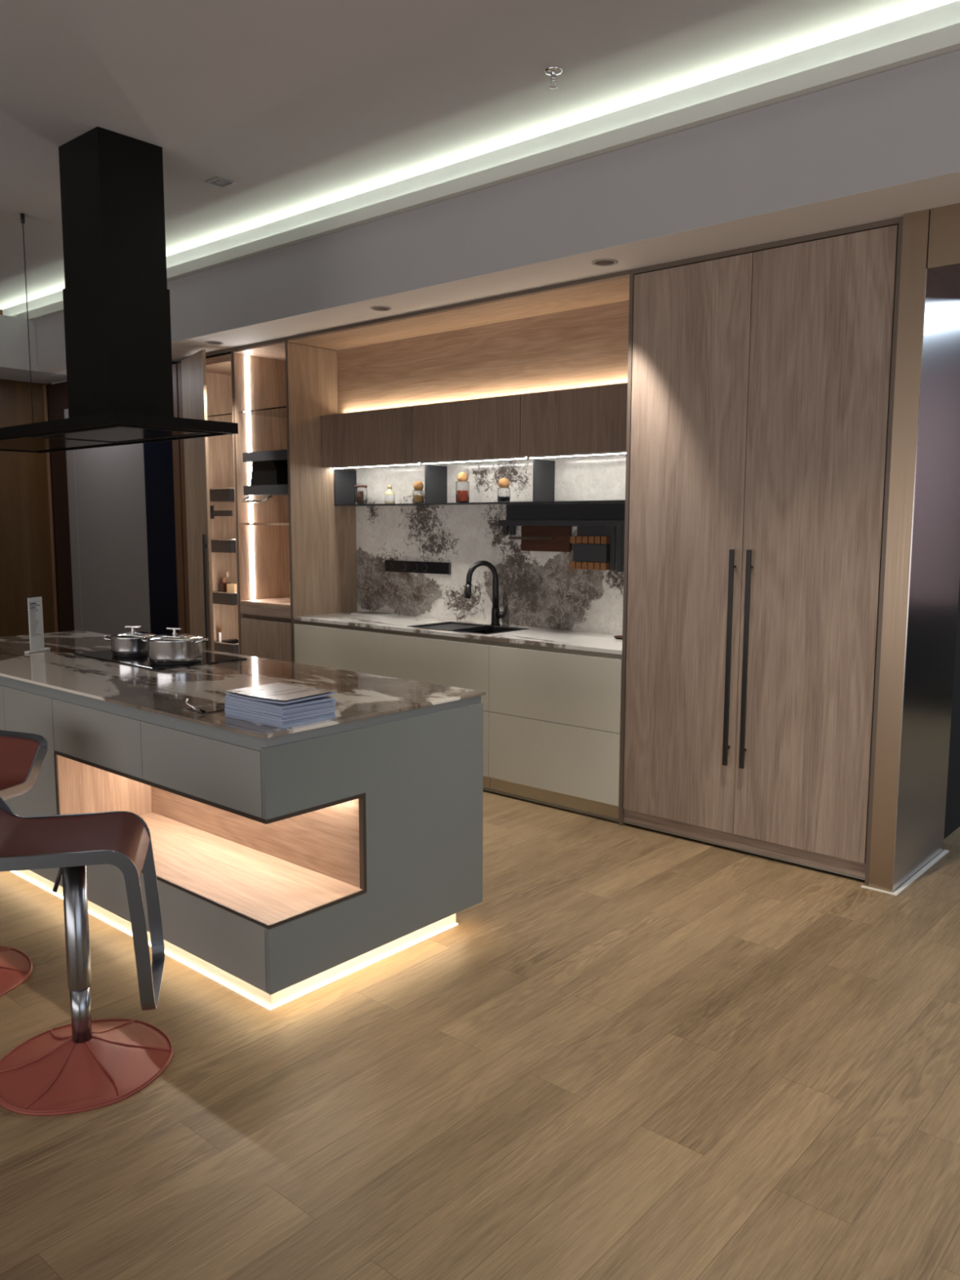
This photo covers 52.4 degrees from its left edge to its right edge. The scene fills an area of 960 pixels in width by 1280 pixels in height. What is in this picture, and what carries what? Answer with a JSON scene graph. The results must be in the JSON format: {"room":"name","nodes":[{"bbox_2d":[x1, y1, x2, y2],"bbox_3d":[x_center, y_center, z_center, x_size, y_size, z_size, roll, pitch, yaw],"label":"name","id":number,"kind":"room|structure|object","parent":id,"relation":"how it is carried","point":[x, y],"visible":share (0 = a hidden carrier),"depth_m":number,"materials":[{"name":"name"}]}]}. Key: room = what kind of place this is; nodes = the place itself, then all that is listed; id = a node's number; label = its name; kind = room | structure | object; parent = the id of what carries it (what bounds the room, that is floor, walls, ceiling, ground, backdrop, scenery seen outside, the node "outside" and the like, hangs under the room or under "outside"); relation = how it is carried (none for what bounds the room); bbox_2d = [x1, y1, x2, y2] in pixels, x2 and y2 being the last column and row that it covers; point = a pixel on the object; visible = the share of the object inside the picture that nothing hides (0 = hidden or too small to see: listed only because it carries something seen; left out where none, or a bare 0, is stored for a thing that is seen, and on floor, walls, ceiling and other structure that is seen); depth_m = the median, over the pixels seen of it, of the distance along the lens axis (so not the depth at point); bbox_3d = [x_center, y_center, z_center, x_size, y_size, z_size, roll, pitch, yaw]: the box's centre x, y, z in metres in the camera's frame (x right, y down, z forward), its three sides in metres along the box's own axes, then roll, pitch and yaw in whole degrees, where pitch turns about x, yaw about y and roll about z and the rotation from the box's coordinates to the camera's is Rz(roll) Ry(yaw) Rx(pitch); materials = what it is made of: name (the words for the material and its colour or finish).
{"room":"kitchen","nodes":[
{"label":"kitchen","id":0,"kind":"room"},
{"bbox_2d":[0,309,58,636],"bbox_3d":[-6.503,-0.833,5.739,0.060,3.320,8.150,6,9,41],"label":"wall","id":1,"kind":"structure","parent":0,"point":[25,561],"depth_m":8.55,"materials":[{"name":"orange wood"}]},
{"bbox_2d":[0,314,66,383],"bbox_3d":[-6.230,-2.072,5.321,0.679,0.399,8.100,6,9,41],"label":"trim","id":2,"kind":"structure","parent":1,"relation":"attached to","point":[14,337],"depth_m":7.77,"materials":[{"name":"paint"}]},
{"bbox_2d":[42,385,57,632],"bbox_3d":[-4.037,-0.864,8.531,0.015,2.730,0.616,6,9,41],"label":"trim","id":3,"kind":"structure","parent":1,"relation":"attached to","point":[44,387],"depth_m":8.73,"materials":[{"name":"brown wood"}]},
{"bbox_2d":[2,0,959,371],"bbox_3d":[0.527,-2.047,4.341,12.150,0.619,0.075,6,9,41],"label":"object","id":4,"kind":"structure","parent":1,"relation":"attached to","point":[901,125],"depth_m":4.24,"materials":[{"name":"paint"}]},
{"bbox_2d":[11,22,959,322],"bbox_3d":[0.501,-2.167,4.297,12.150,0.065,0.085,6,9,41],"label":"trim","id":5,"kind":"structure","parent":1,"relation":"attached to","point":[945,40],"depth_m":4.18,"materials":[{"name":"white paint"}]},
{"bbox_2d":[0,0,958,310],"bbox_3d":[-2.371,-2.028,1.644,13.200,0.050,7.855,6,9,41],"label":"ceiling","id":6,"kind":"structure","parent":0,"point":[303,105],"depth_m":3.95,"materials":[{"name":"paint"}]},
{"bbox_2d":[0,126,238,453],"bbox_3d":[-2.114,-1.710,4.964,2.030,1.369,0.624,6,9,41],"label":"range hood","id":7,"kind":"object","parent":6,"relation":"attached to","point":[116,294],"visible":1,"depth_m":4.62,"materials":[{"name":"black metal"}]},
{"bbox_2d":[204,176,235,187],"bbox_3d":[-1.372,-2.418,5.148,0.110,0.005,0.110,6,9,41],"label":"recessed light","id":8,"kind":"object","parent":6,"relation":"in","point":[218,181],"visible":1,"depth_m":5.15,"materials":[{"name":"grey metal"}]},
{"bbox_2d":[209,178,231,186],"bbox_3d":[-1.372,-2.418,5.148,0.090,0.004,0.090,6,9,41],"label":"grille","id":9,"kind":"object","parent":8,"relation":"attached to","point":[218,182],"depth_m":5.15,"materials":[{"name":"silver metal"}]},
{"bbox_2d":[543,66,563,89],"bbox_3d":[0.292,-2.231,3.877,0.076,0.066,0.076,6,9,41],"label":"sprinkler","id":10,"kind":"object","parent":6,"relation":"attached to","point":[553,71],"visible":1,"depth_m":3.87,"materials":[{"name":"silver metal"}]},
{"bbox_2d":[0,790,959,1279],"bbox_3d":[-0.493,1.065,4.196,13.200,0.050,13.600,6,9,41],"label":"floor","id":11,"kind":"structure","parent":0,"point":[642,1054],"depth_m":2.64,"materials":[{"name":"brown wood"}]},
{"bbox_2d":[0,729,48,995],"bbox_3d":[-1.764,0.747,3.258,0.481,0.797,0.534,3,7,21],"label":"bar stool","id":12,"kind":"object","parent":11,"relation":"on","point":[22,754],"visible":1,"depth_m":3.37,"materials":[{"name":"red leather"}]},
{"bbox_2d":[46,381,74,631],"bbox_3d":[-3.072,-0.851,8.439,1.581,2.730,0.496,6,9,41],"label":"panel","id":13,"kind":"object","parent":11,"relation":"on","point":[57,393],"visible":0.18,"depth_m":8.64,"materials":[{"name":"brown"}]},
{"bbox_2d":[0,795,173,1115],"bbox_3d":[-1.148,0.800,2.720,0.534,0.824,0.481,-2,7,-14],"label":"bar stool","id":14,"kind":"object","parent":11,"relation":"on","point":[84,1064],"visible":1,"depth_m":2.70,"materials":[{"name":"red leather"}]},
{"bbox_2d":[64,408,151,635],"bbox_3d":[-2.926,-0.728,8.390,1.275,2.500,0.600,6,9,41],"label":"wall","id":15,"kind":"structure","parent":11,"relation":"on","point":[106,485],"depth_m":8.12,"materials":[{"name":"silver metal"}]},
{"bbox_2d":[143,361,179,635],"bbox_3d":[-2.321,-0.770,7.787,0.408,2.730,0.500,6,9,41],"label":"panel","id":16,"kind":"object","parent":11,"relation":"on","point":[158,455],"visible":0.14,"depth_m":7.59,"materials":[{"name":"black"}]},
{"bbox_2d":[172,362,190,634],"bbox_3d":[-2.100,-0.735,7.598,0.173,2.705,0.500,6,9,41],"label":"filler panel","id":17,"kind":"object","parent":11,"relation":"on","point":[178,449],"visible":0.18,"depth_m":7.39,"materials":[{"name":"brown wood"}]},
{"bbox_2d":[181,349,239,654],"bbox_3d":[-1.835,-0.702,7.299,0.618,2.712,0.805,6,9,41],"label":"pantry cabinet","id":18,"kind":"object","parent":11,"relation":"on","point":[206,383],"visible":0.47,"depth_m":7.25,"materials":[{"name":"brown wood"}]},
{"bbox_2d":[207,413,232,422],"bbox_3d":[-1.761,-1.646,7.266,0.576,0.008,0.550,6,9,41],"label":"glass shelf","id":19,"kind":"object","parent":18,"relation":"attached to","point":[224,417],"depth_m":7.18,"materials":[{"name":"white"}]},
{"bbox_2d":[218,624,222,642],"bbox_3d":[-2.000,-0.016,7.528,0.038,0.213,0.023,6,9,41],"label":"utensil","id":20,"kind":"object","parent":18,"relation":"in","point":[220,625],"visible":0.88,"depth_m":7.52,"materials":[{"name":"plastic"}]},
{"bbox_2d":[209,487,234,502],"bbox_3d":[-1.853,-1.103,7.426,0.286,0.100,0.327,6,9,41],"label":"basket","id":21,"kind":"object","parent":18,"relation":"on","point":[216,494],"depth_m":7.29,"materials":[{"name":"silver metal"}]},
{"bbox_2d":[211,538,235,552],"bbox_3d":[-1.854,-0.725,7.471,0.286,0.101,0.327,6,9,41],"label":"basket","id":22,"kind":"object","parent":18,"relation":"on","point":[218,545],"depth_m":7.33,"materials":[{"name":"silver metal"}]},
{"bbox_2d":[217,571,231,592],"bbox_3d":[-1.961,-0.405,7.487,0.090,0.235,0.070,6,9,41],"label":"liquor bottle","id":23,"kind":"object","parent":18,"relation":"in","point":[222,586],"visible":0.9,"depth_m":7.46,"materials":[{"name":"brown glass"}]},
{"bbox_2d":[217,582,231,592],"bbox_3d":[-1.961,-0.365,7.492,0.090,0.155,0.070,6,9,41],"label":"bottle","id":24,"kind":"object","parent":18,"relation":"in","point":[222,586],"depth_m":7.45,"materials":[{"name":"brown glass"}]},
{"bbox_2d":[212,591,237,605],"bbox_3d":[-1.855,-0.332,7.518,0.286,0.095,0.327,6,9,41],"label":"basket","id":25,"kind":"object","parent":18,"relation":"on","point":[220,598],"depth_m":7.39,"materials":[{"name":"silver metal"}]},
{"bbox_2d":[213,638,238,653],"bbox_3d":[-1.856,0.050,7.564,0.286,0.091,0.327,6,9,41],"label":"basket","id":26,"kind":"object","parent":18,"relation":"on","point":[227,645],"depth_m":7.47,"materials":[{"name":"silver metal"}]},
{"bbox_2d":[226,583,236,594],"bbox_3d":[-1.844,-0.356,7.444,0.100,0.148,0.140,6,9,41],"label":"kraft box","id":27,"kind":"object","parent":18,"relation":"in","point":[231,588],"visible":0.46,"depth_m":7.38,"materials":[{"name":"beige cardboard"}]},
{"bbox_2d":[0,675,483,1009],"bbox_3d":[-1.477,0.571,4.312,3.086,0.898,0.991,6,9,41],"label":"kitchen island","id":28,"kind":"object","parent":11,"relation":"on","point":[289,866],"visible":0.74,"depth_m":3.36,"materials":[{"name":"grey laminate"}]},
{"bbox_2d":[0,630,485,738],"bbox_3d":[-1.478,0.118,4.261,3.104,0.012,1.007,6,9,41],"label":"island countertop","id":29,"kind":"structure","parent":28,"relation":"on","point":[359,695],"depth_m":3.82,"materials":[{"name":"brown stone"}]},
{"bbox_2d":[24,596,50,653],"bbox_3d":[-2.139,-0.075,4.698,0.024,0.262,0.156,2,7,14],"label":"sign stand","id":30,"kind":"object","parent":29,"relation":"on","point":[34,605],"visible":1,"depth_m":4.69,"materials":[{"name":"grey plastic"}]},
{"bbox_2d":[73,649,247,670],"bbox_3d":[-1.493,0.076,4.533,0.735,0.006,0.455,6,9,41],"label":"cooktop","id":31,"kind":"object","parent":29,"relation":"in","point":[207,657],"visible":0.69,"depth_m":4.42,"materials":[{"name":"black glass"}]},
{"bbox_2d":[102,625,155,657],"bbox_3d":[-1.623,0.001,4.561,0.246,0.135,0.200,-6,9,-44],"label":"cooking pot","id":32,"kind":"object","parent":31,"relation":"on","point":[125,644],"visible":0.88,"depth_m":4.48,"materials":[{"name":"silver metal"}]},
{"bbox_2d":[141,627,208,665],"bbox_3d":[-1.355,0.021,4.329,0.261,0.152,0.246,-4,8,-29],"label":"cooking pot","id":33,"kind":"object","parent":31,"relation":"on","point":[174,648],"visible":1,"depth_m":4.24,"materials":[{"name":"silver metal"}]},
{"bbox_2d":[182,698,226,714],"bbox_3d":[-0.900,0.213,3.272,0.119,0.036,0.169,6,9,41],"label":"acrylic holder","id":34,"kind":"object","parent":29,"relation":"on","point":[207,708],"visible":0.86,"depth_m":3.25,"materials":[{"name":"clear plastic"}]},
{"bbox_2d":[224,714,335,728],"bbox_3d":[-0.643,0.246,3.135,0.297,0.005,0.210,6,9,39],"label":"magazine","id":35,"kind":"object","parent":29,"relation":"on","point":[225,715],"visible":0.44,"depth_m":3.04,"materials":[{"name":"blue paper"}]},
{"bbox_2d":[225,712,335,726],"bbox_3d":[-0.642,0.240,3.134,0.297,0.005,0.210,6,9,40],"label":"magazine","id":36,"kind":"object","parent":35,"relation":"on","point":[227,713],"visible":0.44,"depth_m":3.04,"materials":[{"name":"blue paper"}]},
{"bbox_2d":[224,711,335,724],"bbox_3d":[-0.644,0.234,3.135,0.297,0.005,0.210,6,9,40],"label":"magazine","id":37,"kind":"object","parent":36,"relation":"on","point":[228,712],"visible":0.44,"depth_m":3.04,"materials":[{"name":"blue paper"}]},
{"bbox_2d":[224,709,335,723],"bbox_3d":[-0.645,0.228,3.135,0.297,0.005,0.210,6,9,40],"label":"magazine","id":38,"kind":"object","parent":37,"relation":"on","point":[224,709],"visible":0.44,"depth_m":3.04,"materials":[{"name":"blue paper"}]},
{"bbox_2d":[224,707,335,721],"bbox_3d":[-0.642,0.224,3.125,0.297,0.005,0.210,6,9,40],"label":"magazine","id":39,"kind":"object","parent":38,"relation":"on","point":[226,708],"visible":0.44,"depth_m":3.03,"materials":[{"name":"blue paper"}]},
{"bbox_2d":[224,705,334,719],"bbox_3d":[-0.644,0.217,3.131,0.297,0.005,0.210,6,9,41],"label":"magazine","id":40,"kind":"object","parent":39,"relation":"on","point":[333,708],"visible":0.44,"depth_m":3.04,"materials":[{"name":"blue paper"}]},
{"bbox_2d":[225,703,336,717],"bbox_3d":[-0.641,0.211,3.131,0.297,0.005,0.210,6,9,39],"label":"magazine","id":41,"kind":"object","parent":40,"relation":"on","point":[226,704],"visible":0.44,"depth_m":3.04,"materials":[{"name":"blue paper"}]},
{"bbox_2d":[224,702,334,715],"bbox_3d":[-0.644,0.205,3.132,0.297,0.005,0.210,6,9,41],"label":"magazine","id":42,"kind":"object","parent":41,"relation":"on","point":[228,703],"visible":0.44,"depth_m":3.04,"materials":[{"name":"blue paper"}]},
{"bbox_2d":[225,700,336,713],"bbox_3d":[-0.640,0.200,3.129,0.297,0.005,0.210,6,9,41],"label":"magazine","id":43,"kind":"object","parent":42,"relation":"on","point":[327,704],"visible":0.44,"depth_m":3.04,"materials":[{"name":"blue paper"}]},
{"bbox_2d":[225,698,336,711],"bbox_3d":[-0.639,0.194,3.126,0.297,0.005,0.210,6,9,40],"label":"magazine","id":44,"kind":"object","parent":43,"relation":"on","point":[228,700],"visible":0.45,"depth_m":3.04,"materials":[{"name":"blue paper"}]},
{"bbox_2d":[224,696,334,709],"bbox_3d":[-0.644,0.188,3.130,0.297,0.005,0.210,6,9,40],"label":"magazine","id":45,"kind":"object","parent":44,"relation":"on","point":[225,697],"visible":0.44,"depth_m":3.04,"materials":[{"name":"blue paper"}]},
{"bbox_2d":[225,694,334,708],"bbox_3d":[-0.641,0.183,3.121,0.297,0.005,0.210,6,9,42],"label":"magazine","id":46,"kind":"object","parent":45,"relation":"on","point":[323,698],"visible":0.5,"depth_m":3.03,"materials":[{"name":"blue paper"}]},
{"bbox_2d":[226,682,337,704],"bbox_3d":[-0.637,0.168,3.124,0.297,0.021,0.210,6,9,39],"label":"magazine","id":47,"kind":"object","parent":46,"relation":"on","point":[278,693],"visible":1,"depth_m":3.10,"materials":[{"name":"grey paper"}]},
{"bbox_2d":[185,337,357,662],"bbox_3d":[-1.517,-0.697,7.155,1.195,2.739,0.604,6,9,41],"label":"display cabinet","id":48,"kind":"object","parent":11,"relation":"on","point":[299,544],"visible":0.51,"depth_m":6.82,"materials":[{"name":"brown wood"}]},
{"bbox_2d":[237,406,286,417],"bbox_3d":[-1.297,-1.596,6.859,0.576,0.008,0.560,6,9,41],"label":"glass shelf","id":49,"kind":"object","parent":48,"relation":"attached to","point":[275,412],"depth_m":6.85,"materials":[{"name":"white"}]},
{"bbox_2d":[240,523,288,525],"bbox_3d":[-1.300,-0.826,6.949,0.580,0.015,0.572,6,9,41],"label":"shelf","id":50,"kind":"object","parent":48,"relation":"attached to","point":[241,524],"depth_m":6.80,"materials":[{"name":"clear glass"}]},
{"bbox_2d":[241,449,288,502],"bbox_3d":[-1.418,-1.131,6.780,0.515,0.349,0.279,6,9,41],"label":"oven","id":51,"kind":"object","parent":48,"relation":"in","point":[269,475],"visible":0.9,"depth_m":6.72,"materials":[{"name":"grey metal"}]},
{"bbox_2d":[242,449,287,462],"bbox_3d":[-1.401,-1.274,6.781,0.515,0.065,0.230,6,9,41],"label":"tray","id":52,"kind":"object","parent":51,"relation":"on","point":[278,455],"depth_m":6.70,"materials":[{"name":"grey metal"}]},
{"bbox_2d":[243,484,288,495],"bbox_3d":[-1.402,-1.046,6.808,0.515,0.065,0.230,6,9,41],"label":"tray","id":53,"kind":"object","parent":51,"relation":"on","point":[253,489],"depth_m":6.73,"materials":[{"name":"grey metal"}]},
{"bbox_2d":[240,597,290,607],"bbox_3d":[-1.306,-0.277,7.011,0.580,0.016,0.584,6,9,41],"label":"shelf","id":54,"kind":"object","parent":48,"relation":"attached to","point":[244,602],"depth_m":6.93,"materials":[{"name":"brown wood"}]},
{"bbox_2d":[293,620,385,675],"bbox_3d":[-0.746,0.311,6.580,0.876,0.879,0.570,6,9,41],"label":"drawer","id":55,"kind":"object","parent":11,"relation":"on","point":[337,646],"visible":0.27,"depth_m":6.31,"materials":[{"name":"beige laminate"}]},
{"bbox_2d":[293,611,622,654],"bbox_3d":[-0.087,-0.067,5.960,2.621,0.020,0.575,6,9,41],"label":"countertop","id":56,"kind":"structure","parent":55,"relation":"on","point":[559,638],"depth_m":5.67,"materials":[{"name":"stone"}]},
{"bbox_2d":[351,611,398,617],"bbox_3d":[-0.734,-0.182,6.771,0.300,0.011,0.160,5,9,38],"label":"tray","id":57,"kind":"object","parent":56,"relation":"on","point":[364,613],"visible":1,"depth_m":6.73,"materials":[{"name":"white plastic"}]},
{"bbox_2d":[407,621,528,634],"bbox_3d":[-0.077,0.026,5.946,0.644,0.208,0.394,6,9,41],"label":"sink","id":58,"kind":"object","parent":56,"relation":"in","point":[456,626],"visible":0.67,"depth_m":6.03,"materials":[{"name":"black metal"}]},
{"bbox_2d":[422,623,475,630],"bbox_3d":[-0.197,-0.076,6.039,0.260,0.008,0.354,6,9,41],"label":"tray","id":59,"kind":"object","parent":58,"relation":"on","point":[436,626],"depth_m":6.07,"materials":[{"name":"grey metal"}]},
{"bbox_2d":[464,560,506,625],"bbox_3d":[0.025,-0.288,6.019,0.270,0.406,0.114,-2,7,-16],"label":"tap","id":60,"kind":"object","parent":56,"relation":"on","point":[496,615],"visible":1,"depth_m":6.04,"materials":[{"name":"black metal"}]},
{"bbox_2d":[355,454,626,635],"bbox_3d":[0.108,-0.624,6.116,2.620,1.050,0.012,6,9,41],"label":"backsplash","id":61,"kind":"structure","parent":56,"relation":"on","point":[538,588],"depth_m":6.19,"materials":[{"name":"stone"}]},
{"bbox_2d":[320,405,441,468],"bbox_3d":[-0.653,-1.329,6.485,0.876,0.353,0.310,6,9,41],"label":"upper cabinet","id":62,"kind":"object","parent":61,"relation":"attached to","point":[381,437],"visible":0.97,"depth_m":6.36,"materials":[{"name":"brown wood"}]},
{"bbox_2d":[385,560,450,574],"bbox_3d":[-0.426,-0.492,6.580,0.613,0.078,0.018,6,9,41],"label":"strip","id":63,"kind":"object","parent":61,"relation":"attached to","point":[412,566],"visible":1,"depth_m":6.56,"materials":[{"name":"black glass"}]},
{"bbox_2d":[333,458,625,506],"bbox_3d":[0.038,-0.962,5.994,2.617,0.250,0.201,6,9,41],"label":"open shelf","id":64,"kind":"object","parent":61,"relation":"attached to","point":[544,471],"visible":0.89,"depth_m":6.23,"materials":[{"name":"grey metal"}]},
{"bbox_2d":[354,484,367,504],"bbox_3d":[-0.818,-0.998,6.696,0.090,0.132,0.090,6,9,41],"label":"spice jar","id":65,"kind":"object","parent":64,"relation":"on","point":[361,491],"visible":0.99,"depth_m":6.66,"materials":[{"name":"clear glass"}]},
{"bbox_2d":[384,484,395,503],"bbox_3d":[-0.603,-0.972,6.510,0.072,0.127,0.072,6,9,41],"label":"condiment bottle","id":66,"kind":"object","parent":64,"relation":"on","point":[389,495],"visible":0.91,"depth_m":6.49,"materials":[{"name":"beige glass"}]},
{"bbox_2d":[413,480,423,503],"bbox_3d":[-0.400,-0.960,6.333,0.072,0.145,0.072,6,9,41],"label":"storage jar","id":67,"kind":"object","parent":64,"relation":"on","point":[418,494],"visible":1,"depth_m":6.31,"materials":[{"name":"clear glass"}]},
{"bbox_2d":[455,471,469,502],"bbox_3d":[-0.109,-0.951,6.080,0.084,0.190,0.084,6,9,41],"label":"storage jar","id":68,"kind":"object","parent":64,"relation":"on","point":[462,486],"visible":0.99,"depth_m":6.05,"materials":[{"name":"clear glass"}]},
{"bbox_2d":[497,477,510,502],"bbox_3d":[0.143,-0.902,5.864,0.076,0.145,0.076,6,9,41],"label":"storage jar","id":69,"kind":"object","parent":64,"relation":"on","point":[504,492],"visible":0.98,"depth_m":5.84,"materials":[{"name":"clear glass"}]},
{"bbox_2d":[412,394,552,464],"bbox_3d":[0.003,-1.260,5.918,0.861,0.353,0.310,6,9,41],"label":"upper cabinet","id":70,"kind":"object","parent":61,"relation":"attached to","point":[486,429],"visible":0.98,"depth_m":5.79,"materials":[{"name":"brown wood"}]},
{"bbox_2d":[508,525,571,551],"bbox_3d":[0.359,-0.608,5.847,0.435,0.150,0.062,6,9,41],"label":"cutting board","id":71,"kind":"object","parent":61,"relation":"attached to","point":[533,538],"visible":1,"depth_m":5.82,"materials":[{"name":"brown wood"}]},
{"bbox_2d":[497,502,625,526],"bbox_3d":[0.601,-0.723,5.627,1.249,0.131,0.054,6,9,41],"label":"wall shelf","id":72,"kind":"object","parent":61,"relation":"attached to","point":[597,514],"visible":0.56,"depth_m":5.71,"materials":[{"name":"grey metal"}]},
{"bbox_2d":[501,525,515,534],"bbox_3d":[0.169,-0.673,5.984,0.090,0.054,0.047,6,9,41],"label":"hook block","id":73,"kind":"object","parent":72,"relation":"attached to","point":[504,528],"visible":1,"depth_m":5.98,"materials":[{"name":"grey metal"}]},
{"bbox_2d":[569,526,616,570],"bbox_3d":[0.645,-0.528,5.597,0.285,0.246,0.050,6,9,41],"label":"rack","id":74,"kind":"object","parent":72,"relation":"hanging from","point":[593,547],"visible":1,"depth_m":5.57,"materials":[{"name":"grey metal"}]},
{"bbox_2d":[520,382,627,458],"bbox_3d":[0.660,-1.190,5.350,0.876,0.353,0.310,6,9,41],"label":"upper cabinet","id":75,"kind":"object","parent":61,"relation":"attached to","point":[586,421],"visible":0.58,"depth_m":5.28,"materials":[{"name":"brown wood"}]},
{"bbox_2d":[616,526,624,572],"bbox_3d":[0.793,-0.511,5.490,0.030,0.254,0.044,6,9,41],"label":"vertical rail","id":76,"kind":"object","parent":61,"relation":"attached to","point":[620,530],"visible":0.79,"depth_m":5.47,"materials":[{"name":"grey metal"}]},
{"bbox_2d":[613,635,622,639],"bbox_3d":[0.793,-0.013,5.398,0.110,0.012,0.110,6,9,41],"label":"dish","id":77,"kind":"object","parent":56,"relation":"on","point":[618,637],"visible":0.44,"depth_m":5.42,"materials":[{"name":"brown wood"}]},
{"bbox_2d":[382,629,491,791],"bbox_3d":[-0.090,0.381,6.012,0.861,0.879,0.570,6,9,41],"label":"base cabinet","id":78,"kind":"object","parent":11,"relation":"on","point":[445,660],"visible":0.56,"depth_m":5.72,"materials":[{"name":"beige wood"}]},
{"bbox_2d":[488,640,622,822],"bbox_3d":[0.567,0.450,5.445,0.876,0.879,0.570,6,9,41],"label":"base cabinet","id":79,"kind":"object","parent":11,"relation":"on","point":[555,713],"visible":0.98,"depth_m":5.21,"materials":[{"name":"beige wood"}]},
{"bbox_2d":[618,216,903,884],"bbox_3d":[1.384,-0.387,4.634,1.271,2.739,0.662,6,9,41],"label":"tall cabinet","id":80,"kind":"object","parent":11,"relation":"on","point":[760,396],"visible":0.98,"depth_m":4.36,"materials":[{"name":"brown wood"}]},
{"bbox_2d":[943,581,959,839],"bbox_3d":[3.614,-0.647,6.175,0.060,2.900,4.340,6,9,41],"label":"wall","id":81,"kind":"structure","parent":0,"point":[952,822],"depth_m":4.79,"materials":[{"name":"black paint"}]},
{"bbox_2d":[860,849,949,895],"bbox_3d":[1.917,1.023,4.374,0.147,0.004,0.740,6,9,41],"label":"trim","id":82,"kind":"structure","parent":81,"relation":"attached to","point":[943,853],"depth_m":4.24,"materials":[{"name":"beige"}]},
{"bbox_2d":[868,208,959,892],"bbox_3d":[1.923,-0.336,4.210,0.100,2.741,0.699,6,9,41],"label":"trim","id":83,"kind":"structure","parent":81,"relation":"attached to","point":[922,580],"depth_m":4.05,"materials":[{"name":"brown metal"}]},
{"bbox_3d":[-0.937,-0.992,7.188,8.300,3.320,0.060,6,9,41],"label":"wall","id":84,"kind":"structure","parent":0,"visible":0},
{"bbox_2d":[205,341,223,344],"bbox_3d":[-1.792,-2.006,6.584,0.120,0.006,0.120,6,9,41],"label":"recessed light","id":85,"kind":"object","parent":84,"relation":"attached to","point":[206,342],"visible":1,"depth_m":6.57,"materials":[{"name":"grey metal"}]},
{"bbox_2d":[370,306,391,311],"bbox_3d":[-0.561,-1.876,5.520,0.120,0.006,0.120,6,9,41],"label":"recessed light","id":86,"kind":"object","parent":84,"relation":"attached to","point":[374,308],"visible":1,"depth_m":5.51,"materials":[{"name":"grey metal"}]},
{"bbox_2d":[287,270,630,413],"bbox_3d":[-0.083,-1.666,5.768,2.620,0.477,0.577,6,9,41],"label":"lining","id":87,"kind":"object","parent":84,"relation":"attached to","point":[574,334],"visible":0.74,"depth_m":5.73,"materials":[{"name":"brown wood"}]},
{"bbox_2d":[39,171,959,374],"bbox_3d":[1.101,-1.775,4.518,11.470,0.041,1.044,6,9,41],"label":"ceiling soffit","id":88,"kind":"structure","parent":84,"relation":"attached to","point":[892,202],"depth_m":4.45,"materials":[{"name":"white paint"}]},
{"bbox_2d":[591,258,617,266],"bbox_3d":[0.580,-1.754,4.533,0.120,0.006,0.120,6,9,41],"label":"recessed light","id":89,"kind":"object","parent":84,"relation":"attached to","point":[601,262],"visible":1,"depth_m":4.53,"materials":[{"name":"grey metal"}]},
{"bbox_2d":[927,203,959,288],"bbox_3d":[3.714,-1.395,2.508,4.650,0.223,0.689,6,9,41],"label":"trim","id":90,"kind":"structure","parent":84,"relation":"attached to","point":[944,247],"depth_m":3.74,"materials":[{"name":"brown metal"}]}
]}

